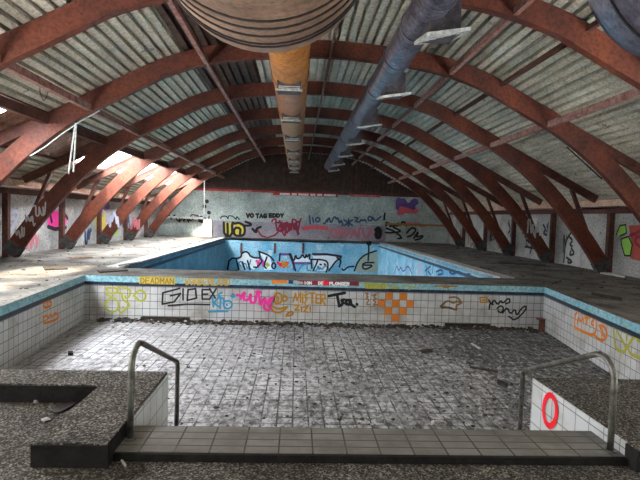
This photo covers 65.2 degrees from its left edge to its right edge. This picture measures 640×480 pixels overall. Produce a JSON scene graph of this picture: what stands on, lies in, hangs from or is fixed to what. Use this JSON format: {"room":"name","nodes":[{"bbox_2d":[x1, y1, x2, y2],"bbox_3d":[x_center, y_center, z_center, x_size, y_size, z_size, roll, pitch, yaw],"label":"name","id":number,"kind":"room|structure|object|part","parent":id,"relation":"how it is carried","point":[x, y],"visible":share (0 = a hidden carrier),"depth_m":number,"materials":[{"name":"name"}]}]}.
{"room":"abandoned indoor swimming pool","nodes":[
{"label":"abandoned indoor swimming pool","id":0,"kind":"room"},
{"bbox_2d":[0,187,158,256],"bbox_3d":[-10.244,-0.358,15.497,0.310,2.620,37.900,2,3,-3],"label":"wall","id":1,"kind":"structure","parent":0,"point":[22,200],"depth_m":19.57,"materials":[{"name":"white paint"}]},
{"bbox_3d":[-10.174,-1.558,15.292,0.260,0.200,37.600,2,3,-3],"label":"wall plate","id":2,"kind":"part","parent":1,"relation":"part of","materials":[{"name":"brown wood"}]},
{"bbox_2d":[158,190,448,243],"bbox_3d":[-0.941,-1.496,34.511,20.620,3.720,0.600,2,3,-3],"label":"wall","id":3,"kind":"structure","parent":0,"point":[227,213],"depth_m":34.54,"materials":[{"name":"grey paint"}]},
{"bbox_2d":[194,186,419,197],"bbox_3d":[-0.884,-3.222,34.387,18.320,0.417,0.168,2,3,-3],"label":"beam","id":4,"kind":"structure","parent":3,"relation":"attached to","point":[289,192],"depth_m":34.32,"materials":[{"name":"red wood"}]},
{"bbox_2d":[199,153,415,193],"bbox_3d":[-0.842,-4.817,34.507,20.120,2.920,0.200,2,3,-3],"label":"wall","id":5,"kind":"structure","parent":0,"point":[274,173],"depth_m":34.45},
{"bbox_2d":[0,0,639,211],"bbox_3d":[0.032,-3.216,15.632,20.653,3.966,38.100,2,3,-3],"label":"ceiling","id":6,"kind":"structure","parent":0,"point":[566,82],"depth_m":12.23,"materials":[{"name":"grey metal"}]},
{"bbox_2d":[0,92,46,133],"bbox_3d":[-7.266,-2.648,10.212,1.570,0.848,3.700,2,3,-3],"label":"window","id":7,"kind":"structure","parent":6,"relation":"attached to","point":[8,120],"depth_m":11.64,"materials":[{"name":"wood"}]},
{"bbox_3d":[-7.327,-2.721,11.529,1.500,0.758,0.940,2,3,-3],"label":"pane","id":8,"kind":"part","parent":7,"relation":"part of","materials":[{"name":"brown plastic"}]},
{"bbox_2d":[1,124,106,159],"bbox_3d":[-7.437,-2.826,13.929,1.570,0.848,3.750,2,3,-3],"label":"window","id":9,"kind":"structure","parent":6,"relation":"attached to","point":[59,148],"depth_m":14.89,"materials":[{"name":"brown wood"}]},
{"bbox_3d":[-7.437,-2.836,13.928,1.500,0.758,3.630,2,3,-3],"label":"pane","id":10,"kind":"part","parent":9,"relation":"part of","materials":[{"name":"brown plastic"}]},
{"bbox_2d":[71,145,142,170],"bbox_3d":[-7.609,-3.006,17.671,1.570,0.848,3.750,2,3,-3],"label":"window","id":11,"kind":"structure","parent":6,"relation":"attached to","point":[128,157],"depth_m":19.44,"materials":[{"name":"glass"}]},
{"bbox_2d":[113,159,167,177],"bbox_3d":[-7.780,-3.184,21.387,1.570,0.848,3.700,2,3,-3],"label":"window","id":12,"kind":"structure","parent":6,"relation":"attached to","point":[156,166],"depth_m":23.13,"materials":[{"name":"clear glass"}]},
{"bbox_2d":[204,181,204,213],"bbox_3d":[-6.901,-2.533,29.822,0.081,1.963,0.040,2,3,-3],"label":"hanging cable","id":13,"kind":"object","parent":6,"relation":"hanging from","point":[204,181],"visible":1,"depth_m":29.81,"materials":[{"name":"white plastic"}]},
{"bbox_2d":[176,0,356,52],"bbox_3d":[-0.418,-3.084,2.789,2.108,2.676,4.700,2,3,-3],"label":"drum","id":14,"kind":"object","parent":6,"relation":"hanging from","point":[263,26],"visible":1,"depth_m":4.35,"materials":[{"name":"beige metal"}]},
{"bbox_2d":[269,44,309,172],"bbox_3d":[-0.973,-3.912,17.907,0.820,0.935,25.800,2,3,-3],"label":"ventilation duct","id":15,"kind":"object","parent":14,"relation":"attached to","point":[289,69],"visible":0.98,"depth_m":11.48,"materials":[{"name":"orange metal"}]},
{"bbox_2d":[275,80,302,94],"bbox_3d":[-0.646,-3.199,10.555,0.560,0.215,0.530,2,3,-3],"label":"outlet","id":16,"kind":"object","parent":15,"relation":"attached to","point":[283,88],"depth_m":10.32,"materials":[{"name":"silver metal"}]},
{"bbox_2d":[281,113,300,123],"bbox_3d":[-0.797,-3.357,13.848,0.560,0.215,0.530,2,3,-3],"label":"outlet","id":17,"kind":"object","parent":15,"relation":"attached to","point":[286,118],"depth_m":13.61,"materials":[{"name":"silver metal"}]},
{"bbox_2d":[284,134,299,141],"bbox_3d":[-0.962,-3.529,17.440,0.560,0.215,0.530,2,3,-3],"label":"outlet","id":18,"kind":"object","parent":15,"relation":"attached to","point":[287,138],"depth_m":17.20,"materials":[{"name":"silver metal"}]},
{"bbox_2d":[286,149,299,154],"bbox_3d":[-1.137,-3.711,21.232,0.560,0.215,0.530,2,3,-3],"label":"outlet","id":19,"kind":"object","parent":15,"relation":"attached to","point":[289,152],"depth_m":20.99,"materials":[{"name":"silver metal"}]},
{"bbox_2d":[288,158,298,162],"bbox_3d":[-1.284,-3.864,24.425,0.560,0.215,0.530,2,3,-3],"label":"outlet","id":20,"kind":"object","parent":15,"relation":"attached to","point":[290,160],"depth_m":24.18,"materials":[{"name":"silver metal"}]},
{"bbox_2d":[289,165,298,168],"bbox_3d":[-1.421,-4.008,27.418,0.560,0.215,0.530,2,3,-3],"label":"outlet","id":21,"kind":"object","parent":15,"relation":"attached to","point":[290,166],"depth_m":27.18,"materials":[{"name":"silver metal"}]},
{"bbox_2d":[324,0,470,171],"bbox_3d":[1.332,-3.715,15.918,0.803,0.853,30.000,2,3,-3],"label":"ventilation duct","id":22,"kind":"object","parent":6,"relation":"hanging from","point":[423,22],"visible":1,"depth_m":9.18,"materials":[{"name":"metal"}]},
{"bbox_2d":[345,142,364,145],"bbox_3d":[1.292,-3.554,18.500,0.630,0.289,0.810,2,3,-3],"label":"grille","id":23,"kind":"object","parent":22,"relation":"attached to","point":[349,143],"depth_m":18.29,"materials":[{"name":"white metal"}]},
{"bbox_2d":[357,124,381,127],"bbox_3d":[1.462,-3.377,14.808,0.630,0.289,0.810,2,3,-3],"label":"grille","id":24,"kind":"object","parent":22,"relation":"attached to","point":[361,125],"depth_m":14.42,"materials":[{"name":"white metal"}]},
{"bbox_2d":[377,92,410,99],"bbox_3d":[1.631,-3.199,11.116,0.630,0.289,0.810,2,3,-3],"label":"grille","id":25,"kind":"object","parent":22,"relation":"attached to","point":[384,95],"depth_m":10.91,"materials":[{"name":"white metal"}]},
{"bbox_2d":[414,27,470,44],"bbox_3d":[1.801,-3.022,7.424,0.630,0.289,0.810,2,3,-3],"label":"grille","id":26,"kind":"object","parent":22,"relation":"attached to","point":[433,35],"depth_m":7.37,"materials":[{"name":"white metal"}]},
{"bbox_2d":[566,146,602,179],"bbox_3d":[7.333,-2.133,13.859,1.073,0.878,0.044,2,3,-3],"label":"hanging rod","id":27,"kind":"object","parent":6,"relation":"hanging from","point":[567,147],"visible":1,"depth_m":13.84,"materials":[{"name":"grey metal"}]},
{"bbox_2d":[588,0,639,57],"bbox_3d":[3.869,-2.836,2.998,2.148,2.281,4.700,2,3,-3],"label":"drum","id":28,"kind":"object","parent":6,"relation":"hanging from","point":[619,19],"visible":1,"depth_m":5.01,"materials":[{"name":"metal"}]},
{"bbox_2d":[0,235,639,321],"bbox_3d":[-0.320,0.719,20.014,20.720,0.125,29.900,2,3,-3],"label":"floor","id":29,"kind":"structure","parent":0,"point":[629,306],"depth_m":14.12,"materials":[{"name":"concrete"}]},
{"bbox_2d":[43,265,67,269],"bbox_3d":[-7.002,0.739,13.256,0.562,0.030,0.862,0,3,-32],"label":"board","id":30,"kind":"object","parent":29,"relation":"on","point":[64,267],"visible":1,"depth_m":13.13,"materials":[{"name":"beige wood"}]},
{"bbox_2d":[68,255,92,258],"bbox_3d":[-7.854,0.567,16.545,0.568,0.012,1.421,3,3,19],"label":"board","id":31,"kind":"object","parent":29,"relation":"on","point":[88,256],"visible":1,"depth_m":16.39,"materials":[{"name":"beige wood"}]},
{"bbox_2d":[0,236,212,288],"bbox_3d":[-8.055,0.427,19.192,4.048,0.040,26.977,2,3,-3],"label":"rubble","id":32,"kind":"object","parent":29,"relation":"on","point":[163,236],"visible":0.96,"depth_m":16.94,"materials":[{"name":"grey concrete"}]},
{"bbox_2d":[97,268,127,272],"bbox_3d":[-5.413,0.796,13.111,0.443,0.030,0.978,4,3,37],"label":"board","id":33,"kind":"object","parent":29,"relation":"on","point":[117,269],"visible":1,"depth_m":12.98,"materials":[{"name":"grey wood"}]},
{"bbox_2d":[118,261,140,265],"bbox_3d":[-5.615,0.711,14.805,0.210,0.030,1.628,2,3,7],"label":"board","id":34,"kind":"object","parent":29,"relation":"on","point":[137,262],"visible":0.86,"depth_m":14.80,"materials":[{"name":"white wood"}]},
{"bbox_2d":[144,146,465,246],"bbox_3d":[-0.729,-2.806,30.858,19.820,5.930,0.325,2,3,-3],"label":"arch","id":35,"kind":"object","parent":29,"relation":"on","point":[421,191],"visible":0.84,"depth_m":30.58,"materials":[{"name":"brown wood"}]},
{"bbox_3d":[-10.592,-1.174,30.425,0.180,2.040,0.160,2,3,-3],"label":"post","id":36,"kind":"part","parent":35,"relation":"part of","materials":[{"name":"brown wood"}]},
{"bbox_3d":[9.017,-0.589,31.355,0.180,2.040,0.160,2,3,-3],"label":"post","id":37,"kind":"part","parent":35,"relation":"part of","materials":[{"name":"brown wood"}]},
{"bbox_2d":[123,136,487,250],"bbox_3d":[-0.564,-2.634,27.265,19.820,5.930,0.327,2,3,-3],"label":"arch","id":38,"kind":"object","parent":29,"relation":"on","point":[439,189],"visible":0.94,"depth_m":26.99,"materials":[{"name":"brown wood"}]},
{"bbox_3d":[-10.427,-1.001,26.832,0.180,2.040,0.160,2,3,-3],"label":"post","id":39,"kind":"part","parent":38,"relation":"part of","materials":[{"name":"brown wood"}]},
{"bbox_3d":[9.182,-0.417,27.763,0.180,2.040,0.160,2,3,-3],"label":"post","id":40,"kind":"part","parent":38,"relation":"part of","materials":[{"name":"brown wood"}]},
{"bbox_2d":[96,124,515,255],"bbox_3d":[-0.399,-2.461,23.673,19.820,5.930,0.326,2,3,-3],"label":"arch","id":41,"kind":"object","parent":29,"relation":"on","point":[159,174],"visible":0.95,"depth_m":23.39,"materials":[{"name":"brown wood"}]},
{"bbox_3d":[-10.262,-0.829,23.241,0.180,2.040,0.160,2,3,-3],"label":"post","id":42,"kind":"part","parent":41,"relation":"part of","materials":[{"name":"brown wood"}]},
{"bbox_3d":[9.347,-0.244,24.171,0.180,2.040,0.160,2,3,-3],"label":"post","id":43,"kind":"part","parent":41,"relation":"part of","materials":[{"name":"brown wood"}]},
{"bbox_2d":[58,107,556,262],"bbox_3d":[-0.229,-2.284,19.980,19.820,5.930,0.328,2,3,-3],"label":"arch","id":44,"kind":"object","parent":29,"relation":"on","point":[133,166],"visible":0.94,"depth_m":19.70,"materials":[{"name":"brown wood"}]},
{"bbox_3d":[-10.092,-0.652,19.549,0.180,2.040,0.160,2,3,-3],"label":"post","id":45,"kind":"part","parent":44,"relation":"part of","materials":[{"name":"brown wood"}]},
{"bbox_3d":[9.517,-0.067,20.479,0.180,2.040,0.160,2,3,-3],"label":"post","id":46,"kind":"part","parent":44,"relation":"part of","materials":[{"name":"brown wood"}]},
{"bbox_2d":[1,81,614,273],"bbox_3d":[-0.057,-2.104,16.240,19.820,5.930,0.325,2,3,-3],"label":"arch","id":47,"kind":"object","parent":29,"relation":"on","point":[95,154],"visible":0.96,"depth_m":15.95,"materials":[{"name":"brown wood"}]},
{"bbox_3d":[-9.920,-0.472,15.807,0.180,2.040,0.160,2,3,-3],"label":"post","id":48,"kind":"part","parent":47,"relation":"part of","materials":[{"name":"brown wood"}]},
{"bbox_3d":[9.689,0.112,16.737,0.180,2.040,0.160,2,3,-3],"label":"post","id":49,"kind":"part","parent":47,"relation":"part of","materials":[{"name":"brown wood"}]},
{"bbox_2d":[105,237,514,277],"bbox_3d":[-0.651,1.722,23.615,11.580,2.726,19.220,2,3,-3],"label":"basin","id":50,"kind":"object","parent":29,"relation":"in","point":[368,258],"visible":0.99,"depth_m":32.86,"materials":[{"name":"blue tile"}]},
{"bbox_2d":[0,274,639,429],"bbox_3d":[0.147,1.761,8.244,11.318,1.228,7.870,2,3,-3],"label":"swimming pool","id":51,"kind":"object","parent":29,"relation":"in","point":[38,328],"visible":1,"depth_m":9.63,"materials":[{"name":"white tile"}]},
{"bbox_2d":[0,369,167,467],"bbox_3d":[-4.122,1.778,4.100,5.262,1.005,1.600,2,3,-3],"label":"concrete ledge","id":52,"kind":"object","parent":51,"relation":"on","point":[89,434],"visible":0.73,"depth_m":4.24,"materials":[{"name":"concrete"}]},
{"bbox_2d":[124,340,179,441],"bbox_3d":[-1.449,1.538,4.451,0.090,1.582,1.538,2,3,-3],"label":"handrail","id":53,"kind":"object","parent":51,"relation":"on","point":[130,437],"visible":0.98,"depth_m":3.73,"materials":[{"name":"metal"}]},
{"bbox_2d":[140,316,189,321],"bbox_3d":[-3.659,1.881,11.831,1.127,0.110,0.125,2,3,-3],"label":"channel","id":54,"kind":"object","parent":51,"relation":"on","point":[141,317],"visible":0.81,"depth_m":11.85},
{"bbox_2d":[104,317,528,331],"bbox_3d":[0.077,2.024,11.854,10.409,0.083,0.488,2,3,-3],"label":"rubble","id":55,"kind":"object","parent":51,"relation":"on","point":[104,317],"visible":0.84,"depth_m":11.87,"materials":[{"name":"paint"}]},
{"bbox_2d":[96,317,537,332],"bbox_3d":[0.027,2.008,11.848,10.548,0.111,0.626,2,3,-3],"label":"rubble","id":56,"kind":"object","parent":51,"relation":"on","point":[126,319],"visible":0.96,"depth_m":11.87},
{"bbox_2d":[104,321,596,429],"bbox_3d":[0.299,2.219,8.240,9.585,0.023,7.444,2,3,-3],"label":"rubble","id":57,"kind":"object","parent":51,"relation":"on","point":[445,392],"visible":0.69,"depth_m":8.28,"materials":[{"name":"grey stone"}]},
{"bbox_2d":[113,425,627,465],"bbox_3d":[0.363,1.965,4.293,3.722,0.900,1.365,2,3,-3],"label":"tiled step","id":58,"kind":"structure","parent":51,"relation":"on","point":[152,443],"depth_m":3.73,"materials":[{"name":"tile"}]},
{"bbox_2d":[420,349,432,352],"bbox_3d":[2.121,2.193,9.903,0.309,0.030,0.175,1,3,-15],"label":"board","id":59,"kind":"object","parent":51,"relation":"on","point":[421,350],"visible":1,"depth_m":9.85,"materials":[{"name":"grey wood"}]},
{"bbox_2d":[445,323,490,326],"bbox_3d":[3.606,2.098,12.175,1.118,0.110,0.125,2,3,-3],"label":"channel","id":60,"kind":"object","parent":51,"relation":"on","point":[446,324],"visible":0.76,"depth_m":12.19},
{"bbox_2d":[470,366,497,372],"bbox_3d":[2.881,2.274,8.795,0.487,0.020,0.079,3,3,27],"label":"board","id":61,"kind":"object","parent":51,"relation":"on","point":[472,367],"visible":1,"depth_m":8.77,"materials":[{"name":"grey wood"}]},
{"bbox_2d":[497,379,507,387],"bbox_3d":[2.915,2.301,8.031,0.115,0.040,0.321,1,3,-18],"label":"board","id":62,"kind":"object","parent":51,"relation":"on","point":[499,382],"visible":1,"depth_m":7.98,"materials":[{"name":"grey wood"}]},
{"bbox_2d":[536,318,544,331],"bbox_3d":[5.366,2.059,12.172,0.130,0.300,0.200,2,3,-3],"label":"plate","id":63,"kind":"object","parent":51,"relation":"on","point":[541,328],"visible":1,"depth_m":12.07,"materials":[{"name":"metal"}]},
{"bbox_2d":[518,351,617,453],"bbox_3d":[2.160,1.646,4.517,0.090,1.592,1.548,2,3,-3],"label":"handrail","id":64,"kind":"object","parent":51,"relation":"on","point":[613,373],"visible":0.98,"depth_m":3.88,"materials":[{"name":"metal"}]},
{"bbox_2d":[530,378,639,472],"bbox_3d":[4.970,2.049,4.544,5.524,1.005,1.625,2,3,-3],"label":"concrete ledge","id":65,"kind":"object","parent":51,"relation":"on","point":[559,404],"visible":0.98,"depth_m":4.59,"materials":[{"name":"tile"}]},
{"bbox_2d":[0,40,639,222],"bbox_3d":[0.116,-1.925,12.498,19.820,5.930,0.325,2,3,-3],"label":"arch","id":66,"kind":"object","parent":29,"relation":"on","point":[31,136],"visible":0.84,"depth_m":12.25,"materials":[{"name":"brown wood"}]},
{"bbox_2d":[30,110,99,155],"bbox_3d":[-6.118,-2.562,11.997,1.650,1.174,0.032,2,3,-3],"label":"conduit","id":67,"kind":"object","parent":66,"relation":"attached to","point":[99,110],"visible":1,"depth_m":11.98,"materials":[{"name":"white metal"}]},
{"bbox_2d":[68,123,75,173],"bbox_3d":[-5.948,-2.193,11.992,0.193,1.226,0.040,2,3,-3],"label":"tube","id":68,"kind":"object","parent":67,"relation":"hanging from","point":[75,123],"visible":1,"depth_m":11.98,"materials":[{"name":"white metal"}]},
{"bbox_2d":[73,123,76,171],"bbox_3d":[-5.877,-2.218,11.994,0.100,1.172,0.040,2,3,-3],"label":"tube","id":69,"kind":"object","parent":67,"relation":"hanging from","point":[76,123],"visible":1,"depth_m":11.98,"materials":[{"name":"white metal"}]},
{"bbox_2d":[0,0,639,89],"bbox_3d":[0.285,-1.748,8.806,19.820,5.930,0.325,2,3,-3],"label":"arch","id":70,"kind":"object","parent":29,"relation":"on","point":[37,35],"visible":0.93,"depth_m":8.67,"materials":[{"name":"brown wood"}]},
{"bbox_2d":[2,179,170,202],"bbox_3d":[-9.398,-1.750,15.319,0.160,0.210,37.600,2,3,-3],"label":"beam","id":71,"kind":"structure","parent":70,"relation":"attached to","point":[9,182],"depth_m":16.82,"materials":[{"name":"dark stained timber"}]},
{"bbox_2d":[0,95,209,183],"bbox_3d":[-6.748,-3.065,15.377,0.160,0.220,37.600,2,3,-3],"label":"purlin","id":72,"kind":"object","parent":70,"relation":"attached to","point":[7,104],"visible":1,"depth_m":13.22,"materials":[{"name":"brown wood"}]},
{"bbox_2d":[0,55,224,178],"bbox_3d":[-5.709,-3.349,15.412,0.120,0.150,37.600,2,3,-3],"label":"purlin","id":73,"kind":"object","parent":70,"relation":"attached to","point":[16,69],"visible":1,"depth_m":11.47,"materials":[{"name":"red paint"}]},
{"bbox_2d":[167,0,265,161],"bbox_3d":[-2.905,-4.479,15.486,0.100,0.120,37.600,2,3,-3],"label":"purlin","id":74,"kind":"object","parent":70,"relation":"attached to","point":[174,7],"visible":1,"depth_m":11.59,"materials":[{"name":"red paint"}]},
{"bbox_2d":[308,24,338,159],"bbox_3d":[0.100,-4.670,15.615,0.060,0.080,37.600,2,3,-3],"label":"purlin","id":75,"kind":"object","parent":70,"relation":"attached to","point":[336,27],"visible":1,"depth_m":13.83,"materials":[{"name":"red paint"}]},
{"bbox_2d":[352,0,534,164],"bbox_3d":[3.086,-4.311,15.770,0.090,0.120,37.600,2,3,-3],"label":"purlin","id":76,"kind":"object","parent":70,"relation":"attached to","point":[519,8],"visible":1,"depth_m":11.24,"materials":[{"name":"red paint"}]},
{"bbox_2d":[370,20,599,168],"bbox_3d":[4.377,-4.037,15.842,0.090,0.090,37.600,2,3,-3],"label":"purlin","id":77,"kind":"object","parent":70,"relation":"attached to","point":[594,24],"visible":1,"depth_m":11.47,"materials":[{"name":"brown wood"}]},
{"bbox_2d":[388,88,639,183],"bbox_3d":[5.615,-3.071,15.946,0.120,0.150,37.600,2,3,-3],"label":"purlin","id":78,"kind":"object","parent":70,"relation":"attached to","point":[634,93],"visible":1,"depth_m":12.21,"materials":[{"name":"red paint"}]},
{"bbox_2d":[403,245,638,295],"bbox_3d":[7.423,0.886,19.921,4.200,0.044,26.949,2,3,-3],"label":"rubble","id":79,"kind":"object","parent":29,"relation":"on","point":[403,245],"visible":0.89,"depth_m":16.70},
{"bbox_2d":[498,261,545,266],"bbox_3d":[7.814,0.926,19.426,1.777,0.030,0.768,3,3,25],"label":"board","id":80,"kind":"object","parent":29,"relation":"on","point":[499,262],"visible":1,"depth_m":19.28,"materials":[{"name":"grey wood"}]},
{"bbox_2d":[591,292,621,300],"bbox_3d":[6.414,1.264,11.200,0.268,0.030,0.997,1,3,-20],"label":"board","id":81,"kind":"object","parent":29,"relation":"on","point":[592,293],"visible":1,"depth_m":11.12,"materials":[{"name":"brown wood"}]},
{"bbox_2d":[600,272,624,277],"bbox_3d":[9.524,1.115,16.430,0.372,0.040,1.892,2,3,-3],"label":"board","id":82,"kind":"object","parent":29,"relation":"on","point":[605,273],"visible":0.79,"depth_m":16.12,"materials":[{"name":"grey wood"}]},
{"bbox_2d":[0,402,639,479],"bbox_3d":[0.652,1.861,0.921,14.500,0.240,7.600,2,3,-3],"label":"floor","id":83,"kind":"structure","parent":0,"point":[21,424],"depth_m":3.49,"materials":[{"name":"concrete"}]},
{"bbox_2d":[41,417,50,421],"bbox_3d":[-2.275,1.489,4.145,0.075,0.010,0.055,4,3,38],"label":"paper scrap","id":84,"kind":"object","parent":83,"relation":"on","point":[46,419],"visible":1,"depth_m":4.14,"materials":[{"name":"white paper"}]},
{"bbox_2d":[51,401,76,413],"bbox_3d":[-2.265,1.476,4.422,0.143,0.012,0.292,2,3,-3],"label":"board","id":85,"kind":"object","parent":83,"relation":"on","point":[62,407],"visible":1,"depth_m":4.39,"materials":[{"name":"grey wood"}]},
{"bbox_2d":[449,207,639,277],"bbox_3d":[10.034,0.246,16.459,0.310,2.620,37.900,2,3,-3],"label":"wall","id":86,"kind":"structure","parent":0,"point":[626,247],"depth_m":19.16,"materials":[{"name":"concrete"}]},
{"bbox_2d":[441,199,625,211],"bbox_3d":[9.293,-1.193,16.205,0.160,0.210,37.600,2,3,-3],"label":"beam","id":87,"kind":"structure","parent":86,"relation":"attached to","point":[614,202],"depth_m":17.63,"materials":[{"name":"brown wood"}]},
{"bbox_3d":[10.055,-0.955,16.252,0.260,0.200,37.600,2,3,-3],"label":"wall plate","id":88,"kind":"part","parent":86,"relation":"part of","materials":[{"name":"brown wood"}]}
]}

